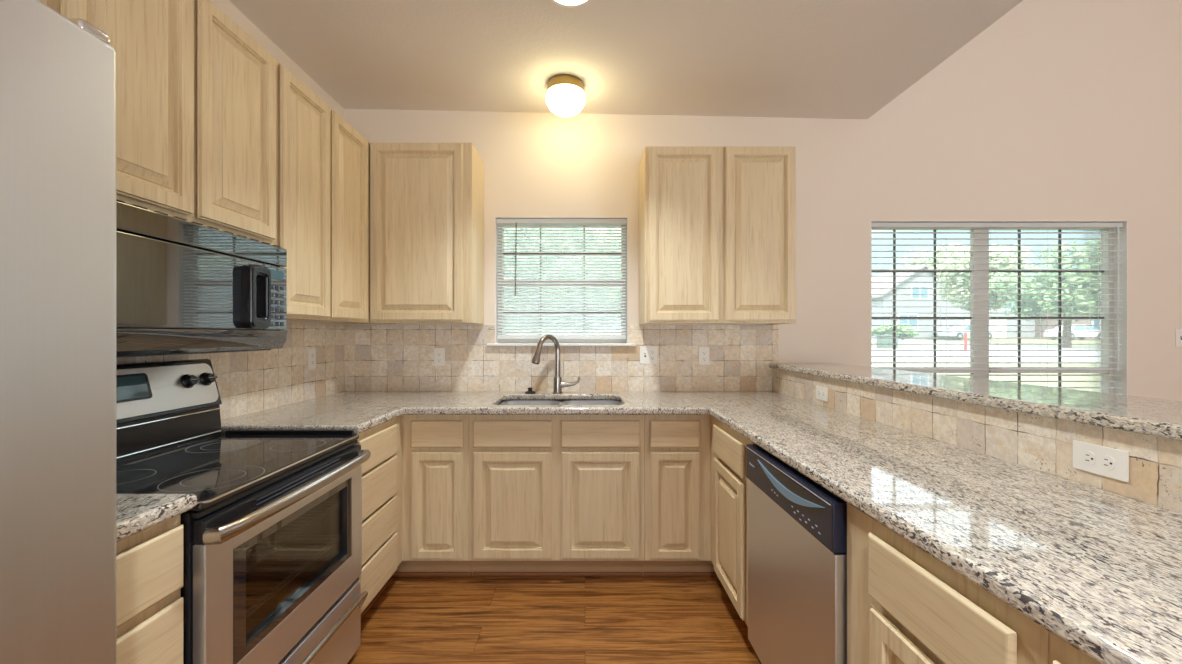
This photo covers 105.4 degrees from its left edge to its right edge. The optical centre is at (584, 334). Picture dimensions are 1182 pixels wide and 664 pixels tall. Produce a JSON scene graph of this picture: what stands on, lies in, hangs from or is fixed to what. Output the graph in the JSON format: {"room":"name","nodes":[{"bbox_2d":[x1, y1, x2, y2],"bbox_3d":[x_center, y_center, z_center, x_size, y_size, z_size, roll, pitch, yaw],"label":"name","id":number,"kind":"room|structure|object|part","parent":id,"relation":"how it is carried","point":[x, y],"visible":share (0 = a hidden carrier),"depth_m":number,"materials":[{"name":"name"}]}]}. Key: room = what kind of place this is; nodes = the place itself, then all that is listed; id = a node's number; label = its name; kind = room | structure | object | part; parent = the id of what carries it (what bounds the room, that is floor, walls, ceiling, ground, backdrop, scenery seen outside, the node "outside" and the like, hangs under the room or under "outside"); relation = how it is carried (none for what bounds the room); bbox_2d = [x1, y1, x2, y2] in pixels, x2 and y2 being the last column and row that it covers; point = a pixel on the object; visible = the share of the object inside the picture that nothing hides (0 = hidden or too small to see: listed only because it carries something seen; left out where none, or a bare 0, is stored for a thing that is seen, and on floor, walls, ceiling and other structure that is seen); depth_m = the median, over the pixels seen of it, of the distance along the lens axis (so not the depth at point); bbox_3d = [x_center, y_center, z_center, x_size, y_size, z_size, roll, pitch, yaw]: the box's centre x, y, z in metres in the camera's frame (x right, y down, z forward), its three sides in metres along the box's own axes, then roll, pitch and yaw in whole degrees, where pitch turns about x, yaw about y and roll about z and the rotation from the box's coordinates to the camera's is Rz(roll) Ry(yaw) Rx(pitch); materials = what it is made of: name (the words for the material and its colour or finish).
{"room":"kitchen","nodes":[
{"label":"kitchen","id":0,"kind":"room"},
{"bbox_2d":[211,0,343,418],"bbox_3d":[-1.635,-0.769,-0.780,0.120,4.100,7.440,0,0,0],"label":"wall","id":1,"kind":"structure","parent":0,"point":[226,6],"depth_m":2.33,"materials":[{"name":"paint"}]},
{"bbox_2d":[47,0,275,244],"bbox_3d":[-1.402,-0.735,1.434,0.340,0.768,0.764,0,0,0],"label":"upper cabinet","id":2,"kind":"object","parent":1,"relation":"attached to","point":[196,93],"visible":0.67,"depth_m":1.41,"materials":[{"name":"brown wood"}]},
{"bbox_3d":[-1.243,-0.742,1.244,0.022,0.731,0.360,0,0,0],"label":"door","id":3,"kind":"part","parent":2,"relation":"part of","materials":[{"name":"brown wood"}]},
{"bbox_3d":[-1.243,-0.742,1.621,0.022,0.731,0.362,0,0,0],"label":"door","id":4,"kind":"part","parent":2,"relation":"part of","materials":[{"name":"brown wood"}]},
{"bbox_2d":[116,199,286,357],"bbox_3d":[-1.359,-0.143,1.423,0.411,0.407,0.754,0,0,0],"label":"microwave","id":5,"kind":"object","parent":1,"relation":"attached to","point":[183,286],"visible":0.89,"depth_m":1.36,"materials":[{"name":"black plastic"}]},
{"bbox_3d":[-1.204,-0.142,1.357,0.028,0.247,0.622,0,0,0],"label":"door","id":6,"kind":"part","parent":5,"relation":"part of","materials":[{"name":"black glass"}]},
{"bbox_3d":[-1.204,-0.306,1.423,0.028,0.073,0.754,0,0,0],"label":"vent panel","id":7,"kind":"part","parent":5,"relation":"part of","materials":[{"name":"black glass"}]},
{"bbox_3d":[-1.204,0.018,1.423,0.028,0.071,0.754,0,0,0],"label":"panel","id":8,"kind":"part","parent":5,"relation":"part of","materials":[{"name":"black glass"}]},
{"bbox_3d":[-1.173,-0.136,1.610,0.038,0.227,0.104,0,0,0],"label":"handle","id":9,"kind":"part","parent":5,"relation":"part of","materials":[{"name":"black plastic"}]},
{"bbox_3d":[-1.204,-0.142,1.736,0.027,0.247,0.129,0,0,0],"label":"control panel","id":10,"kind":"part","parent":5,"relation":"part of","materials":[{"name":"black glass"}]},
{"bbox_2d":[116,323,343,419],"bbox_3d":[-1.571,0.151,1.616,0.008,0.432,2.632,0,0,0],"label":"backsplash","id":11,"kind":"structure","parent":1,"relation":"attached to","point":[248,382],"depth_m":2.30,"materials":[{"name":"tile"}]},
{"bbox_2d":[308,349,315,368],"bbox_3d":[-1.563,0.136,2.577,0.008,0.115,0.070,0,0,0],"label":"wall outlet","id":12,"kind":"object","parent":11,"relation":"attached to","point":[311,352],"visible":1,"depth_m":2.57,"materials":[{"name":"beige plastic"}]},
{"bbox_2d":[274,60,381,323],"bbox_3d":[-1.402,-0.595,2.377,0.340,1.048,1.118,0,0,0],"label":"upper cabinet","id":13,"kind":"object","parent":1,"relation":"attached to","point":[323,163],"visible":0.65,"depth_m":2.09,"materials":[{"name":"brown wood"}]},
{"bbox_3d":[-1.243,-0.595,2.009,0.022,1.024,0.353,0,0,0],"label":"door","id":14,"kind":"part","parent":13,"relation":"part of","materials":[{"name":"brown wood"}]},
{"bbox_3d":[-1.243,-0.595,2.382,0.022,1.024,0.355,0,0,0],"label":"door","id":15,"kind":"part","parent":13,"relation":"part of","materials":[{"name":"brown wood"}]},
{"bbox_2d":[347,575,761,663],"bbox_3d":[1.962,1.331,-0.770,7.315,0.100,7.700,0,0,0],"label":"floor","id":16,"kind":"structure","parent":0,"point":[472,619],"depth_m":2.00,"materials":[{"name":"brown wood"}]},
{"bbox_2d":[0,0,115,663],"bbox_3d":[-1.147,0.373,0.343,0.766,1.816,0.925,0,0,0],"label":"refrigerator","id":17,"kind":"object","parent":16,"relation":"on","point":[58,72],"visible":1,"depth_m":0.70,"materials":[{"name":"metal"}]},
{"bbox_2d":[116,515,182,663],"bbox_3d":[-1.241,0.843,0.925,0.644,0.876,0.250,0,0,0],"label":"base cabinet","id":18,"kind":"object","parent":16,"relation":"on","point":[149,562],"visible":0.35,"depth_m":0.96,"materials":[{"name":"brown wood"}]},
{"bbox_3d":[-0.931,0.730,0.926,0.024,0.253,0.217,0,0,0],"label":"drawer","id":19,"kind":"part","parent":18,"relation":"part of","materials":[{"name":"brown wood"}]},
{"bbox_3d":[-0.931,0.507,0.926,0.024,0.143,0.217,0,0,0],"label":"drawer","id":20,"kind":"part","parent":18,"relation":"part of","materials":[{"name":"brown wood"}]},
{"bbox_2d":[116,494,196,541],"bbox_3d":[-1.242,0.386,0.925,0.673,0.038,0.250,0,0,0],"label":"countertop","id":21,"kind":"structure","parent":18,"relation":"on","point":[135,513],"depth_m":0.97,"materials":[{"name":"stone"}]},
{"bbox_2d":[116,359,370,663],"bbox_3d":[-1.184,0.689,1.435,0.691,1.185,0.758,0,0,0],"label":"electric range","id":22,"kind":"object","parent":16,"relation":"on","point":[272,537],"visible":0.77,"depth_m":1.43,"materials":[{"name":"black metal"}]},
{"bbox_3d":[-1.477,0.171,1.413,0.026,0.086,0.226,0,0,0],"label":"display frame","id":23,"kind":"part","parent":22,"relation":"part of","materials":[{"name":"black plastic"}]},
{"bbox_3d":[-1.465,0.294,1.435,0.006,0.006,0.738,0,0,0],"label":"backguard trim","id":24,"kind":"part","parent":22,"relation":"part of","materials":[{"name":"metal"}]},
{"bbox_3d":[-1.458,0.383,1.435,0.006,0.006,0.738,0,0,0],"label":"backguard trim","id":25,"kind":"part","parent":22,"relation":"part of","materials":[{"name":"metal"}]},
{"bbox_3d":[-1.467,0.172,1.672,0.037,0.052,0.052,0,0,0],"label":"knob","id":26,"kind":"part","parent":22,"relation":"part of","materials":[{"name":"black plastic"}]},
{"bbox_3d":[-1.467,0.172,1.752,0.037,0.052,0.052,0,0,0],"label":"knob","id":27,"kind":"part","parent":22,"relation":"part of","materials":[{"name":"black plastic"}]},
{"bbox_2d":[116,433,358,511],"bbox_3d":[-1.185,0.406,1.435,0.570,0.026,0.757,0,0,0],"label":"cooktop","id":28,"kind":"object","parent":22,"relation":"in","point":[220,469],"depth_m":1.40,"materials":[{"name":"glass"}]},
{"bbox_2d":[193,445,370,663],"bbox_3d":[-1.138,0.699,1.435,0.599,0.520,0.754,0,0,0],"label":"oven","id":29,"kind":"object","parent":22,"relation":"in","point":[270,560],"depth_m":1.31,"materials":[{"name":"metal"}]},
{"bbox_3d":[-1.185,0.390,1.805,0.510,0.015,0.014,0,0,0],"label":"trim","id":30,"kind":"part","parent":22,"relation":"part of","materials":[{"name":"black plastic"}]},
{"bbox_3d":[-0.913,1.113,1.435,0.029,0.265,0.746,0,0,0],"label":"warming drawer","id":31,"kind":"part","parent":22,"relation":"part of","materials":[{"name":"metal"}]},
{"bbox_3d":[-0.885,1.047,1.456,0.054,0.078,0.702,0,0,0],"label":"drawer handle","id":32,"kind":"part","parent":22,"relation":"part of","materials":[{"name":"silver metal"}]},
{"bbox_2d":[355,415,401,619],"bbox_3d":[-1.241,0.843,2.073,0.644,0.876,0.502,0,0,0],"label":"base cabinet","id":33,"kind":"object","parent":16,"relation":"on","point":[382,472],"visible":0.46,"depth_m":2.04,"materials":[{"name":"brown wood"}]},
{"bbox_3d":[-1.010,1.271,2.073,0.015,0.020,0.500,0,0,0],"label":"shoe moulding","id":34,"kind":"part","parent":33,"relation":"part of","materials":[{"name":"brown wood"}]},
{"bbox_3d":[-0.931,0.507,2.025,0.024,0.143,0.370,0,0,0],"label":"drawer","id":35,"kind":"part","parent":33,"relation":"part of","materials":[{"name":"brown wood"}]},
{"bbox_3d":[-0.931,1.059,2.025,0.024,0.182,0.370,0,0,0],"label":"drawer","id":36,"kind":"part","parent":33,"relation":"part of","materials":[{"name":"brown wood"}]},
{"bbox_3d":[-0.931,0.871,2.025,0.024,0.170,0.370,0,0,0],"label":"drawer","id":37,"kind":"part","parent":33,"relation":"part of","materials":[{"name":"brown wood"}]},
{"bbox_3d":[-0.931,0.682,2.025,0.024,0.183,0.370,0,0,0],"label":"drawer","id":38,"kind":"part","parent":33,"relation":"part of","materials":[{"name":"brown wood"}]},
{"bbox_2d":[392,415,472,575],"bbox_3d":[-1.087,0.843,2.613,0.973,0.876,0.624,0,0,0],"label":"base cabinet","id":39,"kind":"object","parent":16,"relation":"on","point":[435,448],"visible":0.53,"depth_m":2.31,"materials":[{"name":"brown wood"}]},
{"bbox_3d":[-1.087,1.271,2.392,0.971,0.020,0.015,0,0,0],"label":"shoe moulding","id":40,"kind":"part","parent":39,"relation":"part of","materials":[{"name":"brown wood"}]},
{"bbox_3d":[-0.759,0.508,2.313,0.267,0.138,0.024,0,0,0],"label":"drawer","id":41,"kind":"part","parent":39,"relation":"part of","materials":[{"name":"brown wood"}]},
{"bbox_3d":[-0.759,0.874,2.314,0.267,0.552,0.022,0,0,0],"label":"door","id":42,"kind":"part","parent":39,"relation":"part of","materials":[{"name":"brown wood"}]},
{"bbox_2d":[469,400,644,575],"bbox_3d":[-0.145,0.843,2.613,0.907,0.876,0.624,0,0,0],"label":"base cabinet","id":43,"kind":"object","parent":16,"relation":"on","point":[550,495],"visible":0.84,"depth_m":2.30,"materials":[{"name":"brown wood"}]},
{"bbox_3d":[-0.372,0.508,2.313,0.406,0.138,0.024,0,0,0],"label":"drawer","id":44,"kind":"part","parent":43,"relation":"part of","materials":[{"name":"brown wood"}]},
{"bbox_3d":[-0.372,0.874,2.314,0.406,0.552,0.022,0,0,0],"label":"door","id":45,"kind":"part","parent":43,"relation":"part of","materials":[{"name":"brown wood"}]},
{"bbox_3d":[-0.145,1.271,2.392,0.905,0.020,0.015,0,0,0],"label":"shoe moulding","id":46,"kind":"part","parent":43,"relation":"part of","materials":[{"name":"brown wood"}]},
{"bbox_3d":[0.080,0.508,2.313,0.405,0.138,0.024,0,0,0],"label":"drawer","id":47,"kind":"part","parent":43,"relation":"part of","materials":[{"name":"brown wood"}]},
{"bbox_3d":[0.080,0.874,2.314,0.405,0.552,0.022,0,0,0],"label":"door","id":48,"kind":"part","parent":43,"relation":"part of","materials":[{"name":"brown wood"}]},
{"bbox_2d":[221,391,1181,663],"bbox_3d":[-0.168,0.386,0.921,2.820,0.038,4.043,0,0,0],"label":"countertop","id":49,"kind":"structure","parent":43,"relation":"on","point":[1099,570],"depth_m":0.99,"materials":[{"name":"stone"}]},
{"bbox_2d":[525,387,534,393],"bbox_3d":[-0.345,0.348,2.830,0.066,0.038,0.066,0,0,0],"label":"plug","id":50,"kind":"object","parent":49,"relation":"on","point":[529,391],"visible":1,"depth_m":2.81,"materials":[{"name":"black rubber"}]},
{"bbox_2d":[531,334,579,393],"bbox_3d":[-0.193,0.181,2.805,0.317,0.372,0.111,0,0,-26],"label":"kitchen faucet","id":51,"kind":"object","parent":49,"relation":"on","point":[559,384],"visible":1,"depth_m":2.82,"materials":[{"name":"silver metal"}]},
{"bbox_3d":[-0.225,0.131,2.789,0.178,0.272,0.032,0,0,-44],"label":"spout","id":52,"kind":"part","parent":51,"relation":"part of","materials":[{"name":"silver metal"}]},
{"bbox_3d":[-0.094,0.297,2.840,0.131,0.072,0.042,0,0,0],"label":"lever","id":53,"kind":"part","parent":51,"relation":"part of","materials":[{"name":"silver metal"}]},
{"bbox_2d":[499,400,620,404],"bbox_3d":[-0.145,0.500,2.575,0.716,0.189,0.440,0,0,0],"label":"sink","id":54,"kind":"object","parent":49,"relation":"in","point":[513,402],"visible":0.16,"depth_m":2.79,"materials":[{"name":"metal"}]},
{"bbox_3d":[-0.325,0.500,2.575,0.356,0.189,0.440,0,0,0],"label":"bowl","id":55,"kind":"part","parent":54,"relation":"part of","materials":[{"name":"metal"}]},
{"bbox_3d":[0.038,0.500,2.575,0.350,0.189,0.440,0,0,0],"label":"bowl","id":56,"kind":"part","parent":54,"relation":"part of","materials":[{"name":"metal"}]},
{"bbox_2d":[643,415,716,575],"bbox_3d":[0.769,0.843,2.613,0.921,0.876,0.624,0,0,0],"label":"base cabinet","id":57,"kind":"object","parent":16,"relation":"on","point":[677,447],"visible":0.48,"depth_m":2.31,"materials":[{"name":"brown wood"}]},
{"bbox_3d":[0.462,0.508,2.313,0.256,0.138,0.024,0,0,0],"label":"drawer","id":58,"kind":"part","parent":57,"relation":"part of","materials":[{"name":"brown wood"}]},
{"bbox_3d":[0.462,0.874,2.314,0.256,0.552,0.022,0,0,0],"label":"door","id":59,"kind":"part","parent":57,"relation":"part of","materials":[{"name":"brown wood"}]},
{"bbox_3d":[0.769,1.271,2.392,0.919,0.020,0.015,0,0,0],"label":"shoe moulding","id":60,"kind":"part","parent":57,"relation":"part of","materials":[{"name":"brown wood"}]},
{"bbox_2d":[711,416,754,626],"bbox_3d":[0.925,0.843,2.033,0.599,0.876,0.582,0,0,0],"label":"base cabinet","id":61,"kind":"object","parent":16,"relation":"on","point":[729,481],"visible":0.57,"depth_m":1.96,"materials":[{"name":"brown wood"}]},
{"bbox_3d":[0.638,0.508,2.007,0.024,0.138,0.395,0,0,0],"label":"drawer","id":62,"kind":"part","parent":61,"relation":"part of","materials":[{"name":"brown wood"}]},
{"bbox_3d":[0.639,0.874,2.007,0.022,0.552,0.395,0,0,0],"label":"door","id":63,"kind":"part","parent":61,"relation":"part of","materials":[{"name":"brown wood"}]},
{"bbox_2d":[746,444,846,663],"bbox_3d":[0.912,0.847,1.430,0.596,0.868,0.612,0,0,0],"label":"dishwasher","id":64,"kind":"object","parent":16,"relation":"on","point":[797,528],"visible":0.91,"depth_m":1.34,"materials":[{"name":"silver metal"}]},
{"bbox_3d":[0.620,0.465,1.417,0.002,0.060,0.517,0,0,0],"label":"pocket handle","id":65,"kind":"part","parent":64,"relation":"part of","materials":[{"name":"black plastic"}]},
{"bbox_3d":[0.640,0.484,1.430,0.040,0.130,0.608,0,0,0],"label":"control panel","id":66,"kind":"part","parent":64,"relation":"part of","materials":[{"name":"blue plastic"}]},
{"bbox_2d":[847,503,1048,663],"bbox_3d":[0.925,0.843,0.875,0.599,0.876,0.486,0,0,0],"label":"base cabinet","id":67,"kind":"object","parent":16,"relation":"on","point":[905,606],"visible":0.46,"depth_m":0.86,"materials":[{"name":"brown wood"}]},
{"bbox_3d":[0.639,0.874,0.832,0.022,0.552,0.337,0,0,0],"label":"door","id":68,"kind":"part","parent":67,"relation":"part of","materials":[{"name":"brown wood"}]},
{"bbox_3d":[0.638,0.508,0.832,0.024,0.138,0.337,0,0,0],"label":"drawer","id":69,"kind":"part","parent":67,"relation":"part of","materials":[{"name":"brown wood"}]},
{"bbox_2d":[1049,632,1098,663],"bbox_3d":[0.925,0.843,0.166,0.599,0.876,0.931,0,0,0],"label":"base cabinet","id":70,"kind":"object","parent":16,"relation":"on","point":[1060,652],"visible":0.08,"depth_m":0.61,"materials":[{"name":"brown wood"}]},
{"bbox_2d":[229,0,1022,118],"bbox_3d":[0.135,-2.114,-0.780,3.420,1.410,7.440,0,0,0],"label":"ceiling","id":71,"kind":"structure","parent":0,"point":[828,59],"depth_m":2.27,"materials":[{"name":"white paint"}]},
{"bbox_2d":[546,74,584,116],"bbox_3d":[-0.112,-1.363,2.600,0.226,0.176,0.226,0,0,0],"label":"ceiling lamp","id":72,"kind":"object","parent":71,"relation":"attached to","point":[565,96],"visible":1,"depth_m":2.52,"materials":[{"name":"white glass"}]},
{"bbox_2d":[551,0,591,7],"bbox_3d":[-0.060,-1.445,1.875,0.224,0.008,0.224,0,0,0],"label":"recessed light","id":73,"kind":"object","parent":71,"relation":"in","point":[563,3],"visible":1,"depth_m":1.96,"materials":[{"name":"white paint"}]},
{"bbox_2d":[344,0,1181,400],"bbox_3d":[1.962,-0.769,3.010,7.315,4.100,0.140,0,0,0],"label":"wall","id":74,"kind":"structure","parent":0,"point":[1057,110],"depth_m":2.94,"materials":[{"name":"paint"}]},
{"bbox_2d":[370,143,483,323],"bbox_3d":[-0.955,-0.596,2.767,0.594,1.050,0.338,0,0,0],"label":"upper cabinet","id":75,"kind":"object","parent":74,"relation":"attached to","point":[427,199],"visible":1,"depth_m":2.60,"materials":[{"name":"brown wood"}]},
{"bbox_2d":[344,325,777,390],"bbox_3d":[-0.158,0.151,2.936,2.835,0.432,0.008,0,0,0],"label":"backsplash","id":76,"kind":"structure","parent":74,"relation":"attached to","point":[376,357],"depth_m":2.93,"materials":[{"name":"stone"}]},
{"bbox_2d":[434,348,444,365],"bbox_3d":[-0.948,0.144,2.928,0.070,0.115,0.008,0,0,0],"label":"wall outlet","id":77,"kind":"object","parent":76,"relation":"attached to","point":[439,353],"visible":1,"depth_m":2.93,"materials":[{"name":"beige plastic"}]},
{"bbox_2d":[640,346,657,363],"bbox_3d":[0.415,0.131,2.924,0.116,0.115,0.016,0,0,0],"label":"wall outlet","id":78,"kind":"object","parent":76,"relation":"attached to","point":[648,354],"visible":1,"depth_m":2.93,"materials":[{"name":"beige plastic"}]},
{"bbox_2d":[699,347,708,364],"bbox_3d":[0.775,0.136,2.928,0.070,0.115,0.008,0,0,0],"label":"wall outlet","id":79,"kind":"object","parent":76,"relation":"attached to","point":[703,351],"visible":1,"depth_m":2.93,"materials":[{"name":"beige plastic"}]},
{"bbox_2d":[487,217,635,345],"bbox_3d":[-0.153,-0.350,2.980,0.959,0.842,0.170,0,0,0],"label":"window","id":80,"kind":"structure","parent":74,"relation":"in","point":[498,342],"depth_m":3.02,"materials":[{"name":"plastic"}]},
{"bbox_2d":[496,219,626,338],"bbox_3d":[-0.153,-0.368,2.967,0.857,0.789,0.060,0,0,0],"label":"window blind","id":81,"kind":"object","parent":80,"relation":"attached to","point":[516,222],"visible":1,"depth_m":2.97,"materials":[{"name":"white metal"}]},
{"bbox_3d":[-0.153,0.012,2.975,0.849,0.028,0.025,0,0,0],"label":"rail","id":82,"kind":"part","parent":81,"relation":"part of","materials":[{"name":"white plastic"}]},
{"bbox_3d":[-0.153,0.063,2.955,0.959,0.016,0.120,0,0,0],"label":"sill","id":83,"kind":"part","parent":80,"relation":"part of","materials":[{"name":"white paint"}]},
{"bbox_3d":[-0.153,-0.354,3.040,0.799,0.040,0.040,0,0,0],"label":"meeting rail","id":84,"kind":"part","parent":80,"relation":"part of","materials":[{"name":"plastic"}]},
{"bbox_2d":[639,146,795,324],"bbox_3d":[0.789,-0.583,2.767,0.878,1.032,0.338,0,0,0],"label":"upper cabinet","id":85,"kind":"object","parent":74,"relation":"attached to","point":[717,224],"visible":1,"depth_m":2.60,"materials":[{"name":"brown wood"}]},
{"bbox_3d":[0.571,-0.585,2.609,0.410,1.008,0.022,0,0,0],"label":"door","id":86,"kind":"part","parent":85,"relation":"part of","materials":[{"name":"brown wood"}]},
{"bbox_3d":[1.014,-0.585,2.609,0.408,1.008,0.022,0,0,0],"label":"door","id":87,"kind":"part","parent":85,"relation":"part of","materials":[{"name":"brown wood"}]},
{"bbox_2d":[871,221,1127,394],"bbox_3d":[2.707,0.042,3.002,1.677,1.578,0.125,0,0,0],"label":"window","id":88,"kind":"structure","parent":74,"relation":"in","point":[975,306],"depth_m":3.02,"materials":[{"name":"plastic"}]},
{"bbox_3d":[2.257,0.236,3.040,0.709,0.040,0.040,0,0,0],"label":"meeting rail","id":89,"kind":"part","parent":88,"relation":"part of","materials":[{"name":"plastic"}]},
{"bbox_2d":[872,223,1122,394],"bbox_3d":[2.707,0.036,2.973,1.661,1.550,0.063,0,0,0],"label":"window blind","id":90,"kind":"object","parent":88,"relation":"attached to","point":[946,226],"visible":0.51,"depth_m":2.96,"materials":[{"name":"white plastic"}]},
{"bbox_3d":[3.114,0.236,3.040,0.792,0.040,0.040,0,0,0],"label":"meeting rail","id":91,"kind":"part","parent":88,"relation":"part of","materials":[{"name":"plastic"}]},
{"bbox_3d":[3.114,0.042,3.047,0.792,1.508,0.004,0,0,0],"label":"glass pane","id":92,"kind":"part","parent":88,"relation":"part of","materials":[{"name":"clear glass"}]},
{"bbox_2d":[1175,329,1181,346],"bbox_3d":[3.888,0.019,2.932,0.070,0.115,0.016,0,0,0],"label":"light switch","id":93,"kind":"object","parent":74,"relation":"attached to","point":[1178,332],"visible":1,"depth_m":2.93,"materials":[{"name":"beige plastic"}]},
{"bbox_3d":[1.310,0.748,0.870,0.140,1.065,4.140,0,0,0],"label":"wall","id":94,"kind":"structure","parent":0,"visible":0},
{"bbox_2d":[769,363,1181,440],"bbox_3d":[1.421,0.199,0.869,0.443,0.034,4.162,0,0,0],"label":"bar","id":95,"kind":"object","parent":94,"relation":"on","point":[1162,418],"visible":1,"depth_m":1.35,"materials":[{"name":"stone"}]},
{"bbox_2d":[774,369,1181,512],"bbox_3d":[1.236,0.291,0.866,0.008,0.151,4.132,0,0,0],"label":"backsplash","id":96,"kind":"structure","parent":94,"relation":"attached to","point":[1045,444],"depth_m":1.30,"materials":[{"name":"stone"}]},
{"bbox_2d":[816,386,827,401],"bbox_3d":[1.228,0.304,2.335,0.008,0.070,0.115,0,0,0],"label":"wall outlet","id":97,"kind":"object","parent":96,"relation":"attached to","point":[821,392],"visible":1,"depth_m":2.32,"materials":[{"name":"beige plastic"}]},
{"bbox_2d":[1073,440,1128,481],"bbox_3d":[1.228,0.299,1.075,0.008,0.070,0.115,0,0,0],"label":"wall outlet","id":98,"kind":"object","parent":96,"relation":"attached to","point":[1113,463],"visible":1,"depth_m":1.07,"materials":[{"name":"beige plastic"}]},
{"bbox_2d":[1082,451,1094,464],"bbox_3d":[1.225,0.299,1.095,0.002,0.033,0.027,0,0,0],"label":"receptacle","id":99,"kind":"object","parent":98,"relation":"attached to","point":[1088,457],"depth_m":1.09,"materials":[{"name":"beige plastic"}]},
{"bbox_2d":[1100,455,1113,469],"bbox_3d":[1.225,0.299,1.056,0.002,0.033,0.027,0,0,0],"label":"receptacle","id":100,"kind":"object","parent":98,"relation":"attached to","point":[1106,461],"depth_m":1.06,"materials":[{"name":"beige plastic"}]},
{"label":"outside","id":101,"kind":"structure","parent":0,"visible":0},
{"bbox_2d":[505,331,1093,390],"bbox_3d":[20.000,-0.219,81.650,200.000,3.826,156.700,0,0,0],"label":"lawn","id":102,"kind":"structure","parent":101,"point":[993,340],"depth_m":16.27,"materials":[{"name":"green plant"}]},
{"bbox_2d":[504,228,620,334],"bbox_3d":[-1.506,-1.355,12.640,6.346,5.294,5.839,0,0,0],"label":"broadleaf tree","id":103,"kind":"object","parent":102,"relation":"on","point":[504,228],"visible":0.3,"depth_m":11.46,"materials":[{"name":"green plant"}]},
{"bbox_2d":[597,228,620,315],"bbox_3d":[3.561,-2.692,24.558,7.410,7.450,7.609,0,0,33],"label":"broadleaf tree","id":104,"kind":"object","parent":102,"relation":"on","point":[597,228],"visible":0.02,"depth_m":23.60,"materials":[{"name":"green plant"}]},
{"bbox_2d":[875,335,899,347],"bbox_3d":[19.200,0.435,28.600,1.120,0.880,0.700,0,0,0],"label":"utility box","id":105,"kind":"object","parent":102,"relation":"on","point":[878,340],"visible":0.75,"depth_m":28.30,"materials":[{"name":"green metal"}]},
{"bbox_2d":[872,323,920,339],"bbox_3d":[27.632,-0.244,40.422,3.942,1.817,3.024,0,0,44],"label":"shrub","id":106,"kind":"object","parent":102,"relation":"on","point":[877,328],"visible":0.73,"depth_m":39.82,"materials":[{"name":"green plant"}]},
{"bbox_2d":[872,264,961,338],"bbox_3d":[34.500,-3.227,50.000,8.900,7.920,8.900,0,0,0],"label":"house","id":107,"kind":"structure","parent":102,"relation":"on","point":[877,306],"depth_m":46.00,"materials":[{"name":"white"}]},
{"bbox_3d":[33.000,-1.317,45.929,1.800,1.500,0.019,0,0,0],"label":"pane","id":108,"kind":"part","parent":107,"relation":"part of","materials":[{"name":"blue glass"}]},
{"bbox_3d":[34.200,-4.367,45.929,1.600,1.200,0.019,0,0,0],"label":"pane","id":109,"kind":"part","parent":107,"relation":"part of","materials":[{"name":"blue glass"}]},
{"bbox_2d":[891,242,969,268],"bbox_3d":[53.127,-6.780,66.746,14.409,13.735,15.883,0,0,0],"label":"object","id":110,"kind":"object","parent":102,"relation":"on","point":[967,248],"visible":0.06,"depth_m":64.87,"materials":[{"name":"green plant"}]},
{"bbox_2d":[964,333,966,351],"bbox_3d":[20.550,0.447,24.300,0.133,1.150,0.140,0,0,0],"label":"marker post","id":111,"kind":"object","parent":102,"relation":"on","point":[965,334],"visible":0.66,"depth_m":24.25,"materials":[{"name":"red paint"}]},
{"bbox_2d":[938,326,997,338],"bbox_3d":[38.200,-0.304,44.995,4.500,1.460,1.854,0,0,0],"label":"parked car","id":112,"kind":"object","parent":102,"relation":"on","point":[955,328],"visible":0.47,"depth_m":44.19,"materials":[{"name":"white paint"}]},
{"bbox_2d":[929,242,1033,310],"bbox_3d":[33.144,-3.629,37.617,8.409,8.694,6.960,0,0,-41],"label":"broadleaf tree","id":113,"kind":"object","parent":102,"relation":"on","point":[995,305],"visible":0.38,"depth_m":37.11,"materials":[{"name":"green plant"}]},
{"bbox_2d":[962,281,1034,336],"bbox_3d":[44.750,-3.216,54.500,11.400,7.720,9.900,0,0,0],"label":"house","id":114,"kind":"structure","parent":102,"relation":"on","point":[1001,310],"depth_m":50.00,"materials":[{"name":"white"}]},
{"bbox_3d":[47.400,-3.506,49.929,1.900,1.300,0.019,0,0,0],"label":"pane","id":115,"kind":"part","parent":114,"relation":"part of","materials":[{"name":"glass"}]},
{"bbox_2d":[989,240,1093,347],"bbox_3d":[30.615,-2.581,28.203,8.109,7.027,7.068,0,0,0],"label":"broadleaf tree","id":116,"kind":"object","parent":102,"relation":"on","point":[1066,306],"visible":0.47,"depth_m":27.70,"materials":[{"name":"green plant"}]},
{"bbox_2d":[1035,307,1093,338],"bbox_3d":[57.600,-2.227,50.500,13.700,5.920,9.900,0,0,0],"label":"house","id":117,"kind":"structure","parent":102,"relation":"on","point":[1050,322],"depth_m":49.49,"materials":[{"name":"brick"}]},
{"bbox_2d":[1044,324,1093,339],"bbox_3d":[48.000,-0.281,43.995,4.500,1.460,1.854,0,0,0],"label":"parked car","id":118,"kind":"object","parent":102,"relation":"on","point":[1074,328],"visible":0.48,"depth_m":43.18,"materials":[{"name":"white paint"}]},
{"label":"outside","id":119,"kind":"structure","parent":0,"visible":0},
{"bbox_2d":[872,338,1093,361],"bbox_3d":[20.000,0.782,34.750,200.000,1.026,34.500,0,0,0],"label":"street","id":120,"kind":"structure","parent":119,"point":[900,341],"depth_m":22.61,"materials":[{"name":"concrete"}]}
]}

